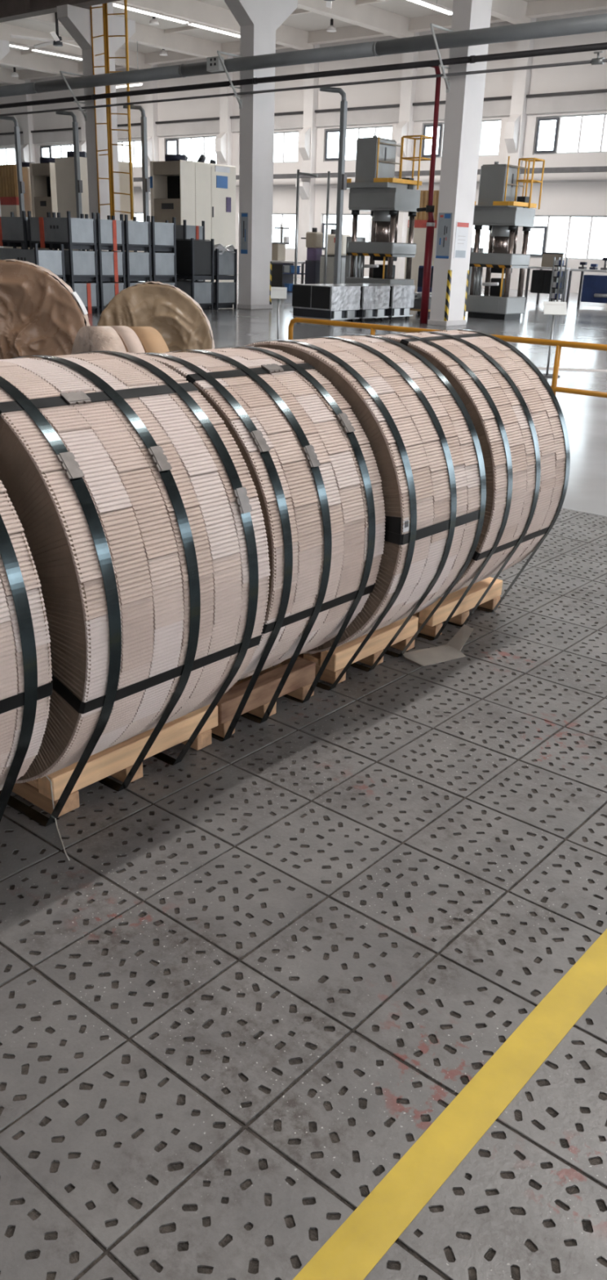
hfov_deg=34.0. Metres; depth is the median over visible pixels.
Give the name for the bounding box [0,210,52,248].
bin
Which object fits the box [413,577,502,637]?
wooden pallet
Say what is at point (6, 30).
ceiling beam
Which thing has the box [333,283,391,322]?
crate
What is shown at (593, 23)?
pipe
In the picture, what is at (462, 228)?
notice sheet
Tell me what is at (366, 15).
ceiling beam
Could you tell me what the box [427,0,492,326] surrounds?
column
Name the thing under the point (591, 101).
trim
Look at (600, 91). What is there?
trim
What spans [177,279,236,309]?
bin
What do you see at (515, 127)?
wall pillar
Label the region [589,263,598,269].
tool
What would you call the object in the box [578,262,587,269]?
tool
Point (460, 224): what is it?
print
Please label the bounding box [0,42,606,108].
pipe
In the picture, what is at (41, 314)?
coil
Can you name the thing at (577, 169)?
trim
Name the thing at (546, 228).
window
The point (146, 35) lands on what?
ceiling beam
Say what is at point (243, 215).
print
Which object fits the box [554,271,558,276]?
tray
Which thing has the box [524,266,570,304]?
workbench
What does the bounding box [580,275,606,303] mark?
machine
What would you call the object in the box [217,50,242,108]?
bracket
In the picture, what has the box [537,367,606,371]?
floor marking
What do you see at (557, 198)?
wall
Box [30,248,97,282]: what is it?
bin
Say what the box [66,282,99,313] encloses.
bin
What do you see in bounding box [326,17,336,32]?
lamp
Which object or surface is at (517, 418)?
coil
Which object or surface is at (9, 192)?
shutter panel
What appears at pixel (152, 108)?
wall pillar
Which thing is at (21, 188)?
pipe
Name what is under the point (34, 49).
ceiling light
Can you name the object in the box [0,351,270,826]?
coil
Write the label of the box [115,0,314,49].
ceiling beam
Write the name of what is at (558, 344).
guard rail
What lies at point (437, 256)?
print
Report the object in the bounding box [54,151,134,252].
tall cabinet
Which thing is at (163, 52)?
lamp
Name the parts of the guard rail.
post, rail, post, rail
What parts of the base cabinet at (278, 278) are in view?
door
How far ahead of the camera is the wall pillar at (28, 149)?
58.83 m
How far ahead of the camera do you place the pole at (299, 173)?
22.12 m
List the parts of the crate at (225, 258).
corner post, corner post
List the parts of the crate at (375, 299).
panel, panel, slotted panel, frame, slotted panel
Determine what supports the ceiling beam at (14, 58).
attached to the ceiling
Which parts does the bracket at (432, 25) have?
arm, arm, wall plate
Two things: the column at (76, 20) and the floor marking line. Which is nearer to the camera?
the floor marking line
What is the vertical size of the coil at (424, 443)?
1.121 m
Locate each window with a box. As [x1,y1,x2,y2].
[0,146,21,164]
[40,143,73,157]
[118,139,142,168]
[134,212,143,221]
[165,135,216,162]
[272,213,296,249]
[273,130,298,163]
[321,213,372,250]
[324,125,392,161]
[421,119,501,158]
[471,225,474,247]
[529,215,606,260]
[533,113,606,155]
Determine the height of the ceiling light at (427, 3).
0.975 m
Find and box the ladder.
[89,0,133,251]
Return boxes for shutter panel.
[0,164,21,248]
[404,190,439,292]
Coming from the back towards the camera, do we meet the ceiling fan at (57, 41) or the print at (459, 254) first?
the ceiling fan at (57, 41)
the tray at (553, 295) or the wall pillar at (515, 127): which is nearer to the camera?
the tray at (553, 295)
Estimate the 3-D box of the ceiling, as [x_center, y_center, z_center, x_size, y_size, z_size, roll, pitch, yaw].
[-13.909,-20.936,27.032,80.600,0.250,48.600,19,27,36]
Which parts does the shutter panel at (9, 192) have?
red rail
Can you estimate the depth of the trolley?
22.59 m
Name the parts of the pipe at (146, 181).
post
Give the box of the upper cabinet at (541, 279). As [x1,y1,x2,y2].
[530,269,567,293]
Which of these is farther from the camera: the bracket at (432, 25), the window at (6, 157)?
the window at (6, 157)
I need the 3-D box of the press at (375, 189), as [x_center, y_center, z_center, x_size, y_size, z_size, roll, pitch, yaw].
[1.817,-9.453,22.700,1.605,3.760,1.285,19,27,36]
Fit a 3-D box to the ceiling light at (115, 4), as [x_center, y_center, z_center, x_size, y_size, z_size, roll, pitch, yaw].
[-6.485,-24.373,37.698,0.300,0.755,5.580,19,27,36]
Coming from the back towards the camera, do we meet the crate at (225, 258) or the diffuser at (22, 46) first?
the diffuser at (22, 46)
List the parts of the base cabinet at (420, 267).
door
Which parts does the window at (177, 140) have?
casement frame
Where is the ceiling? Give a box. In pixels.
[0,0,542,70]
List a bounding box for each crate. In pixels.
[155,238,214,281]
[209,243,237,281]
[292,284,360,322]
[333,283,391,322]
[355,283,415,320]
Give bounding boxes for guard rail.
[288,317,606,398]
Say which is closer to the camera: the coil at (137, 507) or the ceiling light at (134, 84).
the coil at (137, 507)
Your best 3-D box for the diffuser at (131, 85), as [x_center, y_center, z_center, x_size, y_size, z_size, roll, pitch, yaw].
[-7.694,-25.137,44.969,0.940,0.040,0.160,19,27,36]
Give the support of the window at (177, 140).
in the wall
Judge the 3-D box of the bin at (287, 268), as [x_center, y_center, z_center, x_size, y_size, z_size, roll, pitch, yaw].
[-0.494,-12.181,32.591,0.260,0.230,0.220,19,27,36]
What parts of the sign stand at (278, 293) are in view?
sign plate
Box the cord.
[46,775,70,860]
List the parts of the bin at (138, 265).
corner post, rail, panel, corner post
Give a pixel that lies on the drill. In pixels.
(331, 237)
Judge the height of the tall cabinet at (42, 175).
3.858 m
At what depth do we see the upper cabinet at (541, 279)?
29.16 m
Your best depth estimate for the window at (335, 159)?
45.83 m
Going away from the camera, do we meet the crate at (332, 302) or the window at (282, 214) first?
the crate at (332, 302)
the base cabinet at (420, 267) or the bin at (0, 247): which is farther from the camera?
the base cabinet at (420, 267)
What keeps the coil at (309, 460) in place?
on the wooden pallet at (301, 677)
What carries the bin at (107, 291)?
on the floor
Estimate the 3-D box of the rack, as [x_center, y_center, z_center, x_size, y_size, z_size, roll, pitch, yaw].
[7.350,-10.332,28.656,0.280,1.350,0.340,19,27,36]
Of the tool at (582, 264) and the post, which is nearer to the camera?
the post
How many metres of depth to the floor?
2.09 m
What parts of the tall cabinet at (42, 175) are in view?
head panel, apron panel, door panel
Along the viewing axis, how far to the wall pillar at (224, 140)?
49.27 m
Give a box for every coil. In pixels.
[0,258,90,359]
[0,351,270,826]
[0,480,53,822]
[71,325,169,355]
[97,281,214,352]
[136,346,386,741]
[244,333,486,690]
[373,328,570,640]
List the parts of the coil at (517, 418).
paper panel, paper panel, paper panel, paper panel, paper panel, paper panel, paper panel, paper panel, paper panel, paper panel, paper panel, paper panel, paper panel, paper panel, paper panel, paper panel, paper panel, paper panel, paper panel, paper panel, paper panel, paper panel, paper panel, paper panel, paper panel, paper panel, paper panel, paper panel, paper panel, paper panel, paper panel, paper panel, paper panel, paper panel, paper panel, paper panel, paper panel, paper panel, paper panel, paper panel, paper panel, paper panel, paper panel, paper panel, paper panel, paper panel, paper panel, paper panel, paper panel, paper panel, paper panel, paper panel, paper panel, paper panel, paper panel, paper panel, paper panel, paper panel, paper panel, paper panel, paper panel, paper panel, paper panel, paper panel, paper panel, paper panel, paper panel, paper panel, paper panel, paper panel, paper panel, paper panel, paper panel, paper panel, paper panel, paper panel, paper panel, paper panel, paper panel, paper panel, paper panel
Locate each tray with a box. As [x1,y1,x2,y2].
[551,293,556,298]
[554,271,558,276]
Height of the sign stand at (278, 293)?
0.873 m
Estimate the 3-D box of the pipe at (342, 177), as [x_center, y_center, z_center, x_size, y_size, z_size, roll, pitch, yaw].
[0.590,-9.332,21.287,0.668,4.500,0.232,8,22,15]
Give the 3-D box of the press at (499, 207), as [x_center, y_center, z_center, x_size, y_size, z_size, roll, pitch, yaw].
[4.404,-9.030,22.404,1.290,3.350,1.165,19,27,36]
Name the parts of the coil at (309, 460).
paper panel, paper panel, paper panel, paper panel, paper panel, paper panel, paper panel, paper panel, paper panel, paper panel, paper panel, paper panel, paper panel, paper panel, paper panel, paper panel, paper panel, paper panel, paper panel, paper panel, paper panel, paper panel, paper panel, paper panel, paper panel, paper panel, paper panel, paper panel, paper panel, paper panel, paper panel, paper panel, paper panel, paper panel, paper panel, paper panel, paper panel, paper panel, paper panel, paper panel, paper panel, paper panel, paper panel, paper panel, paper panel, paper panel, paper panel, paper panel, paper panel, paper panel, paper panel, paper panel, paper panel, paper panel, paper panel, paper panel, paper panel, paper panel, paper panel, paper panel, paper panel, paper panel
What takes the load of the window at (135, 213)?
in the wall
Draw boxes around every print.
[240,249,247,253]
[241,213,247,217]
[435,255,448,258]
[444,213,450,218]
[455,250,466,257]
[457,222,469,227]
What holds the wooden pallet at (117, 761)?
on the floor
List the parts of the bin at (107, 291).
panel, corner post, panel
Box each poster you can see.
[240,212,248,253]
[435,213,452,258]
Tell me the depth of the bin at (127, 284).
20.86 m
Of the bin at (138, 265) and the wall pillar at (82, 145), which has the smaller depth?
the bin at (138, 265)
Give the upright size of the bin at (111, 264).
0.600 m
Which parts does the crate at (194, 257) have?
corner post, lid, corner post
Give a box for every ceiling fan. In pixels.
[10,12,80,48]
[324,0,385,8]
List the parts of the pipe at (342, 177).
post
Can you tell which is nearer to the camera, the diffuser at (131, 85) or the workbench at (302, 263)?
the workbench at (302, 263)
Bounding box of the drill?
[319,229,351,284]
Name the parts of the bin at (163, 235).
corner post, rail, panel, corner post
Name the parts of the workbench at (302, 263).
leg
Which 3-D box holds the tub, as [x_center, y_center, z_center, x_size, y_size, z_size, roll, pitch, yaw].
[-0.265,-12.089,32.419,0.240,0.200,0.200,19,27,36]
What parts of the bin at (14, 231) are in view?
panel, corner post, rail, corner post, panel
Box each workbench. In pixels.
[271,260,305,292]
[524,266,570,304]
[565,268,606,306]
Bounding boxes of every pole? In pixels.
[289,169,318,311]
[324,171,330,284]
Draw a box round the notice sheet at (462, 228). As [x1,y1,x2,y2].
[453,221,469,258]
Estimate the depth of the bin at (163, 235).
21.15 m
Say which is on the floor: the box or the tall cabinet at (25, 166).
the tall cabinet at (25, 166)
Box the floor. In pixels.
[0,273,606,1279]
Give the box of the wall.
[0,8,606,293]
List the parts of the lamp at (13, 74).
lamp shade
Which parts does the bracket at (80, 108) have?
arm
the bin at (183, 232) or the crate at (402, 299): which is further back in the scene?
the bin at (183, 232)
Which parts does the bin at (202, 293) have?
panel, corner post, panel, rail, corner post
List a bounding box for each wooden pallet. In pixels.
[12,704,217,817]
[211,657,315,737]
[277,615,418,684]
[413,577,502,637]
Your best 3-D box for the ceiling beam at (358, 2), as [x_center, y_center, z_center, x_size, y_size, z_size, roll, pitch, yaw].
[-1.307,-25.917,41.194,80.000,0.140,0.120,19,27,36]
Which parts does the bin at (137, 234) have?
panel, corner post, rail, panel, corner post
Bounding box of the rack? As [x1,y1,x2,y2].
[548,257,568,302]
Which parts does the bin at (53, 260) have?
panel, corner post, corner post, panel, corner post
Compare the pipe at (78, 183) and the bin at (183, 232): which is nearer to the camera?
the bin at (183, 232)
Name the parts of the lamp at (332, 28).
lamp shade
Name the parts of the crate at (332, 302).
panel, panel, panel, frame, slotted panel, slotted panel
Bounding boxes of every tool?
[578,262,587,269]
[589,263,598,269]
[600,257,606,270]
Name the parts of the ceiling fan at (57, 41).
fan blade, fan blade, fan blade, drop rod, fan blade, fan blade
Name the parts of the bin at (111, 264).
panel, corner post, rail, panel, corner post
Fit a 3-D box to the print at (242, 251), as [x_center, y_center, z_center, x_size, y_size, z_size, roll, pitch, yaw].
[-1.367,-8.937,22.835,0.210,0.087,0.002,19,27,36]
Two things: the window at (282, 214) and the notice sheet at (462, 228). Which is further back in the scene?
the window at (282, 214)
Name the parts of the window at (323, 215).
casement frame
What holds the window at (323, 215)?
in the wall
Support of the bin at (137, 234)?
on the bin at (138, 265)
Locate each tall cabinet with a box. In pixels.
[22,161,35,248]
[29,157,58,250]
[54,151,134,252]
[150,154,235,282]
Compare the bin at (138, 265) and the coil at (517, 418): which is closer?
the coil at (517, 418)
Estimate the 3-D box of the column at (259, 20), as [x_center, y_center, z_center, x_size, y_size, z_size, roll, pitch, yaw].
[-1.006,-12.368,21.755,0.460,9.700,2.100,19,27,36]
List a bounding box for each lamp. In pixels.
[11,66,18,76]
[149,16,159,25]
[159,48,168,55]
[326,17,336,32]
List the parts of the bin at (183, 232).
panel, corner post, panel, corner post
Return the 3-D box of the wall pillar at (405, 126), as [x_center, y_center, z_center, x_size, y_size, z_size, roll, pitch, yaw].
[4.268,-21.146,43.483,0.560,10.350,0.850,19,27,36]
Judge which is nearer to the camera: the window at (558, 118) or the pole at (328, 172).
the pole at (328, 172)
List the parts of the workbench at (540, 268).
leg, leg, leg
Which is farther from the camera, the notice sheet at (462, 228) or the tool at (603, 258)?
the tool at (603, 258)
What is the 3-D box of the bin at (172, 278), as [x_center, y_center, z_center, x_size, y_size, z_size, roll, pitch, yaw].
[-3.124,-8.605,24.441,1.320,0.600,0.655,19,27,36]
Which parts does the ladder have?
rail, rail, rail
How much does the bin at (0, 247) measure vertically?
0.600 m
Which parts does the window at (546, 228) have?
casement frame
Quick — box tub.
[291,266,299,273]
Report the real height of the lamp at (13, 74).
0.800 m
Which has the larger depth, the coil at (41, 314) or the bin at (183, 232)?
the bin at (183, 232)
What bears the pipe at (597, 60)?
attached to the bracket at (240, 101)
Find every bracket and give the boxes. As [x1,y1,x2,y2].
[59,71,87,120]
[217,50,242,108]
[430,22,453,93]
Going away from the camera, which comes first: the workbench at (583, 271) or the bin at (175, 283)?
the bin at (175, 283)
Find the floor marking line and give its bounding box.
[293,928,606,1279]
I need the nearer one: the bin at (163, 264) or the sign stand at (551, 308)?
the sign stand at (551, 308)
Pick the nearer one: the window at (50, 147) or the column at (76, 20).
the column at (76, 20)
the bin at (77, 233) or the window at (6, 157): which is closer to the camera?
the bin at (77, 233)
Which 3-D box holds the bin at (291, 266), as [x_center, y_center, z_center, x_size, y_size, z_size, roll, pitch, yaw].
[-0.265,-12.103,32.414,0.260,0.230,0.220,19,27,36]
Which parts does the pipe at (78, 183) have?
post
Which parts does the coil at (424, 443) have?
paper panel, paper panel, paper panel, paper panel, paper panel, paper panel, paper panel, paper panel, paper panel, paper panel, paper panel, paper panel, paper panel, paper panel, paper panel, paper panel, paper panel, paper panel, paper panel, paper panel, paper panel, paper panel, paper panel, paper panel, paper panel, paper panel, paper panel, paper panel, paper panel, paper panel, paper panel, paper panel, paper panel, paper panel, paper panel, paper panel, paper panel, paper panel, paper panel, paper panel, paper panel, paper panel, paper panel, paper panel, paper panel, paper panel, paper panel, paper panel, paper panel, paper panel, paper panel, paper panel, paper panel, paper panel, paper panel, paper panel, paper panel, paper panel, paper panel, paper panel, paper panel, paper panel, paper panel, paper panel, paper panel, paper panel, paper panel, paper panel, paper panel, paper panel, paper panel, paper panel, paper panel, paper panel, paper panel, paper panel, paper panel, paper panel, paper panel, paper panel, paper panel, paper panel, paper panel, paper panel, paper panel, paper panel, paper panel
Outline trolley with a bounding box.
[410,292,431,315]
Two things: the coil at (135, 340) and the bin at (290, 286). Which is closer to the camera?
the coil at (135, 340)
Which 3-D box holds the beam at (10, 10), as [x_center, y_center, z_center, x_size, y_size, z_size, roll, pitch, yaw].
[-13.086,-18.005,29.386,80.000,0.720,0.340,19,27,36]
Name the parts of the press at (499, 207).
column rod, bed door, column rod, feed arm, guide rod, crown, oil tank, tank lid, crown, cage post, column rod, guide rod, rail post, motor, column rod, cage post, rail post, rail post, rail post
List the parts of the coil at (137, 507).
paper panel, paper panel, paper panel, paper panel, paper panel, paper panel, paper panel, paper panel, paper panel, paper panel, paper panel, paper panel, paper panel, paper panel, paper panel, paper panel, paper panel, paper panel, paper panel, paper panel, paper panel, paper panel, paper panel, paper panel, paper panel, paper panel, paper panel, paper panel, paper panel, paper panel, paper panel, paper panel, paper panel, paper panel, paper panel, paper panel, paper panel, paper panel, paper panel, paper panel, paper panel, paper panel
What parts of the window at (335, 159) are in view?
casement frame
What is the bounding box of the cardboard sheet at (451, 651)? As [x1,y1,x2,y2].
[403,624,473,666]
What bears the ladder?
attached to the column at (76, 20)
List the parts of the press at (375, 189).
column rod, bed door, feed arm, column rod, crown, guide rod, oil tank, tank lid, cage post, crown, column rod, guide rod, cage post, rail post, motor, column rod, rail post, rail post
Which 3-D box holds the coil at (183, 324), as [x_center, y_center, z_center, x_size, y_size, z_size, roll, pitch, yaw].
[-1.325,-2.630,8.844,1.062,1.066,0.186,2,22,1]
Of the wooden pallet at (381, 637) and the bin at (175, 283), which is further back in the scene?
the bin at (175, 283)
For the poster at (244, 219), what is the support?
attached to the column at (259, 20)
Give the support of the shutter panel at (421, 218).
on the floor
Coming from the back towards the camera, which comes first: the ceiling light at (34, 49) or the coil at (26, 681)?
the ceiling light at (34, 49)
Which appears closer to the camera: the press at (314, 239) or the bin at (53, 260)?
the bin at (53, 260)
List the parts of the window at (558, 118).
casement frame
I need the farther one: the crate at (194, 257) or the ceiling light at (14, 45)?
the ceiling light at (14, 45)
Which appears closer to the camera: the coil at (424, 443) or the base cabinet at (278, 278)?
the coil at (424, 443)
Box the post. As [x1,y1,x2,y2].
[563,268,569,302]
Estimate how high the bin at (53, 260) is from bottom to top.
0.700 m
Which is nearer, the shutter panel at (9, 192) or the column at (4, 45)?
the column at (4, 45)
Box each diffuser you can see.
[9,44,28,48]
[125,84,142,86]
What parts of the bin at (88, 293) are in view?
corner post, panel, corner post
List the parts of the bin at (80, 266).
panel, corner post, rail, panel, corner post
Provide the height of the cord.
0.249 m
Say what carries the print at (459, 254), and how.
attached to the notice sheet at (462, 228)
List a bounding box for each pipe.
[0,13,606,97]
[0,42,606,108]
[0,50,606,116]
[0,115,25,217]
[56,111,83,250]
[123,104,150,282]
[319,87,347,284]
[417,66,441,323]
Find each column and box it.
[0,39,9,248]
[57,1,135,280]
[223,0,297,309]
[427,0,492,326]
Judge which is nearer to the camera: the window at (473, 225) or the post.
the post
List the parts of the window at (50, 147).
casement frame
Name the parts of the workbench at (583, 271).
leg, leg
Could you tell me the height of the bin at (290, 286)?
0.230 m
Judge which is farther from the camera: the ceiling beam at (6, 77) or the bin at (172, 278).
the ceiling beam at (6, 77)
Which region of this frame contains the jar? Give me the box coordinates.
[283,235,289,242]
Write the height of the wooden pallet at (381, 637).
0.116 m
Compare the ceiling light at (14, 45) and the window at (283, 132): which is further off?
the window at (283, 132)
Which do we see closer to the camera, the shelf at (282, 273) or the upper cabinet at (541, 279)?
the upper cabinet at (541, 279)
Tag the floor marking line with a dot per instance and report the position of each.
(352, 1252)
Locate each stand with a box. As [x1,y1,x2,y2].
[271,286,287,339]
[274,223,289,244]
[542,301,567,377]
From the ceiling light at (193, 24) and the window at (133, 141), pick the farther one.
the window at (133, 141)
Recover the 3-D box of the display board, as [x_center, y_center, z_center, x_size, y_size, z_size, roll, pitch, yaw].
[7.291,-11.139,29.073,0.680,0.400,0.070,19,27,36]
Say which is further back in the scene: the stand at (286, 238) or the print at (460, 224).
the stand at (286, 238)
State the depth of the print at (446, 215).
19.34 m
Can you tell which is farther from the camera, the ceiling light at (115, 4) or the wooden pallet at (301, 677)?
the ceiling light at (115, 4)
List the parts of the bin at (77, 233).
corner post, panel, rail, corner post, panel, corner post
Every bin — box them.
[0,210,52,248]
[0,242,66,282]
[0,247,52,249]
[27,210,97,250]
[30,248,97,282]
[57,212,124,251]
[58,248,125,282]
[66,280,125,313]
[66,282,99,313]
[84,213,151,252]
[86,249,151,282]
[91,280,142,288]
[111,215,176,252]
[112,250,177,281]
[119,280,177,287]
[155,279,213,309]
[165,219,204,240]
[172,278,204,281]
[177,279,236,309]
[283,265,291,272]
[284,283,293,291]
[290,265,301,273]
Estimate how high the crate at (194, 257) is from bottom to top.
0.900 m
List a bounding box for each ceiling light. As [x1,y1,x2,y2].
[9,42,29,48]
[31,47,82,60]
[113,1,188,23]
[115,41,142,88]
[187,22,239,37]
[408,0,453,14]
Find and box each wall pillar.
[20,80,35,163]
[79,88,86,152]
[141,64,159,222]
[215,55,232,165]
[295,44,319,277]
[393,31,419,278]
[494,17,536,278]
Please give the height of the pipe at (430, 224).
4.708 m
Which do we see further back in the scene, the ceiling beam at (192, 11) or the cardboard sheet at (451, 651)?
the ceiling beam at (192, 11)
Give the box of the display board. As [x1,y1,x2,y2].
[541,252,564,267]
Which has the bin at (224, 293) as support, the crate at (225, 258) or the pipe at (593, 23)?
the crate at (225, 258)
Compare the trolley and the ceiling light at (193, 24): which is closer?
the trolley
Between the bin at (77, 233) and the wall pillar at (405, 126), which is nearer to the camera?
the bin at (77, 233)
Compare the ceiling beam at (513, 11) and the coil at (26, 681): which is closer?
the coil at (26, 681)
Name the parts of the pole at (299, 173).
arm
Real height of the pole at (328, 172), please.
2.970 m
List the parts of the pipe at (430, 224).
valve arm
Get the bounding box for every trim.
[0,88,606,134]
[0,92,606,146]
[133,166,606,182]
[133,179,606,188]
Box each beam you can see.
[0,0,120,22]
[0,0,606,83]
[0,22,151,69]
[0,49,83,77]
[0,67,25,84]
[21,0,391,54]
[24,13,227,59]
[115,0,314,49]
[297,0,413,38]
[450,0,531,24]
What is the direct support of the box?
on the workbench at (302, 263)
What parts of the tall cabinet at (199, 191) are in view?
head panel, apron panel, door panel, white plate, door, violet panel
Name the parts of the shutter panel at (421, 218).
red rail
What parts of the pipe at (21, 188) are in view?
post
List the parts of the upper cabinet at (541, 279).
door, door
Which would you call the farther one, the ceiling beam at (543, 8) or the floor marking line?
the ceiling beam at (543, 8)
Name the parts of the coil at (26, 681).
paper panel, paper panel, paper panel, paper panel, paper panel, paper panel, paper panel, paper panel, paper panel, paper panel, paper panel, paper panel, paper panel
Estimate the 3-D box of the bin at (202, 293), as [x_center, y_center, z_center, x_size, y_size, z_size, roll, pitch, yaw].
[-2.771,-7.937,22.784,1.320,0.600,0.655,19,27,36]
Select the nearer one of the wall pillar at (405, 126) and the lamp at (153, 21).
the lamp at (153, 21)
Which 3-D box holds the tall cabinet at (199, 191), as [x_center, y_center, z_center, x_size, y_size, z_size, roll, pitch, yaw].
[-3.209,-12.193,29.166,1.320,3.786,2.270,19,27,36]
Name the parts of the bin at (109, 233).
panel, corner post, rail, panel, corner post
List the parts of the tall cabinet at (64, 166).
door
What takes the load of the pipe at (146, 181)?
on the floor
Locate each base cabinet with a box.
[271,262,293,287]
[417,265,433,292]
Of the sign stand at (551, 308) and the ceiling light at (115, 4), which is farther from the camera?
the ceiling light at (115, 4)
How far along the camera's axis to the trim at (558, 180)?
40.03 m
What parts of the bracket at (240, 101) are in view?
arm, arm, wall plate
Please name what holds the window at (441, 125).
in the wall
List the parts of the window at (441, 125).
casement frame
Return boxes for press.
[301,227,323,284]
[344,133,432,285]
[466,155,545,319]
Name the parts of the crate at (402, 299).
panel, panel, slotted panel, frame, slotted panel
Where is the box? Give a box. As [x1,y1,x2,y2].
[271,242,286,260]
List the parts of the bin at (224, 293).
panel, corner post, rail, panel, corner post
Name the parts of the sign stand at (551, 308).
sign plate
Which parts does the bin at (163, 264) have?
corner post, rail, panel, corner post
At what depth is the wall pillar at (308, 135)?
46.55 m
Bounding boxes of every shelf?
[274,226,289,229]
[282,272,305,274]

